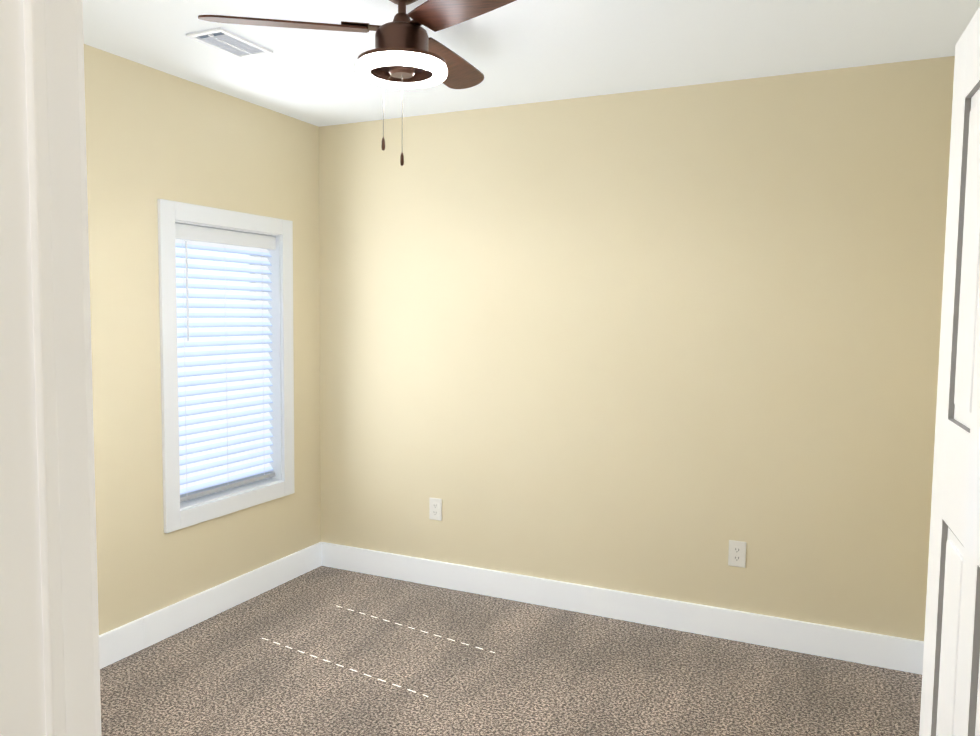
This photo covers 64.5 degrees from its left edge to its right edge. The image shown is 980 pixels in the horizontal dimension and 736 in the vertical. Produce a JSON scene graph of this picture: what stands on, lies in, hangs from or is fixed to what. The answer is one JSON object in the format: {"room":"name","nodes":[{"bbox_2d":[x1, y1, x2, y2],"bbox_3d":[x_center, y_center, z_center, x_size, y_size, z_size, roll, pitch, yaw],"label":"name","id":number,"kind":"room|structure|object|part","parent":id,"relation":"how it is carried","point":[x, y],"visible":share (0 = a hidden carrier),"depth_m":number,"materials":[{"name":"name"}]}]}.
{"room":"empty bedroom","nodes":[
{"label":"empty bedroom","id":0,"kind":"room"},
{"bbox_2d":[84,44,320,634],"bbox_3d":[-1.668,-0.011,2.990,0.170,2.440,3.280,3,5,25],"label":"wall","id":1,"kind":"structure","parent":0,"point":[153,135],"depth_m":3.32,"materials":[{"name":"beige paint"}]},
{"bbox_2d":[99,542,322,668],"bbox_3d":[-1.601,1.143,3.022,0.018,0.135,3.015,3,5,25],"label":"baseboard","id":2,"kind":"structure","parent":1,"relation":"attached to","point":[123,641],"depth_m":3.58,"materials":[{"name":"white wood"}]},
{"bbox_2d":[157,199,294,532],"bbox_3d":[-1.297,-0.027,3.751,0.178,1.438,0.856,3,5,25],"label":"window","id":3,"kind":"structure","parent":1,"relation":"in","point":[170,212],"depth_m":3.71,"materials":[{"name":"white wood"}]},
{"bbox_3d":[-1.358,-0.029,3.779,0.043,1.266,0.684,3,5,25],"label":"window sash","id":4,"kind":"part","parent":3,"relation":"part of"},
{"bbox_2d":[175,223,275,501],"bbox_3d":[-1.274,-0.033,3.740,0.084,1.244,0.676,3,5,25],"label":"window blinds","id":5,"kind":"object","parent":3,"relation":"attached to","point":[225,418],"visible":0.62,"depth_m":3.74,"materials":[{"name":"white plastic"}]},
{"bbox_2d":[100,566,921,735],"bbox_3d":[-0.565,1.345,1.732,3.340,0.060,4.780,3,5,25],"label":"floor","id":6,"kind":"structure","parent":0,"point":[324,651],"depth_m":3.08,"materials":[{"name":"carpet"}]},
{"bbox_2d":[82,0,979,126],"bbox_3d":[-0.537,-1.158,1.552,3.340,0.080,4.780,3,5,25],"label":"ceiling","id":7,"kind":"structure","parent":0,"point":[516,52],"depth_m":2.90,"materials":[{"name":"white paint"}]},
{"bbox_2d":[186,27,272,58],"bbox_3d":[-0.973,-1.215,2.914,0.170,0.011,0.275,3,5,25],"label":"ceiling vent","id":8,"kind":"object","parent":7,"relation":"in","point":[228,42],"visible":0.98,"depth_m":2.91,"materials":[{"name":"white metal"}]},
{"bbox_2d":[198,0,515,165],"bbox_3d":[-0.205,-0.907,2.506,1.053,0.549,0.971,3,5,25],"label":"fan","id":9,"kind":"object","parent":7,"relation":"hanging from","point":[406,53],"visible":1,"depth_m":2.34,"materials":[{"name":"brown metal"}]},
{"bbox_2d":[319,56,954,640],"bbox_3d":[0.460,-0.041,3.737,3.050,2.440,0.120,3,5,25],"label":"wall","id":10,"kind":"structure","parent":0,"point":[667,342],"depth_m":3.53,"materials":[{"name":"beige paint"}]},
{"bbox_2d":[429,498,441,520],"bbox_3d":[-0.285,0.739,4.068,0.074,0.116,0.008,3,5,25],"label":"electrical outlet","id":11,"kind":"object","parent":10,"relation":"attached to","point":[435,508],"visible":1,"depth_m":4.07,"materials":[{"name":"white plastic"}]},
{"bbox_2d":[323,542,923,674],"bbox_3d":[0.418,1.112,3.757,3.050,0.135,0.018,3,5,25],"label":"baseboard","id":12,"kind":"structure","parent":10,"relation":"attached to","point":[827,641],"depth_m":3.60,"materials":[{"name":"white wood"}]},
{"bbox_2d":[728,540,745,567],"bbox_3d":[1.090,0.820,3.428,0.074,0.116,0.008,3,5,25],"label":"electrical outlet","id":13,"kind":"object","parent":10,"relation":"attached to","point":[737,554],"visible":1,"depth_m":3.42,"materials":[{"name":"white plastic"}]},
{"bbox_3d":[-0.880,0.150,0.882,3.050,2.440,0.120,3,5,25],"label":"wall","id":14,"kind":"structure","parent":0,"visible":0},
{"bbox_2d":[0,0,101,735],"bbox_3d":[-0.036,0.350,0.499,0.945,2.115,0.154,3,5,25],"label":"door frame","id":15,"kind":"structure","parent":14,"relation":"attached to","point":[47,686],"depth_m":0.65,"materials":[{"name":"white wood"}]},
{"bbox_3d":[0.727,0.359,0.941,0.018,2.050,0.120,3,5,25],"label":"door frame","id":16,"kind":"structure","parent":0,"visible":0},
{"bbox_2d":[919,6,979,735],"bbox_3d":[0.913,0.327,1.385,0.097,2.030,0.826,2,4,21],"label":"door leaf","id":17,"kind":"structure","parent":16,"relation":"attached to","point":[950,698],"depth_m":1.57,"materials":[{"name":"white paint"}]}
]}

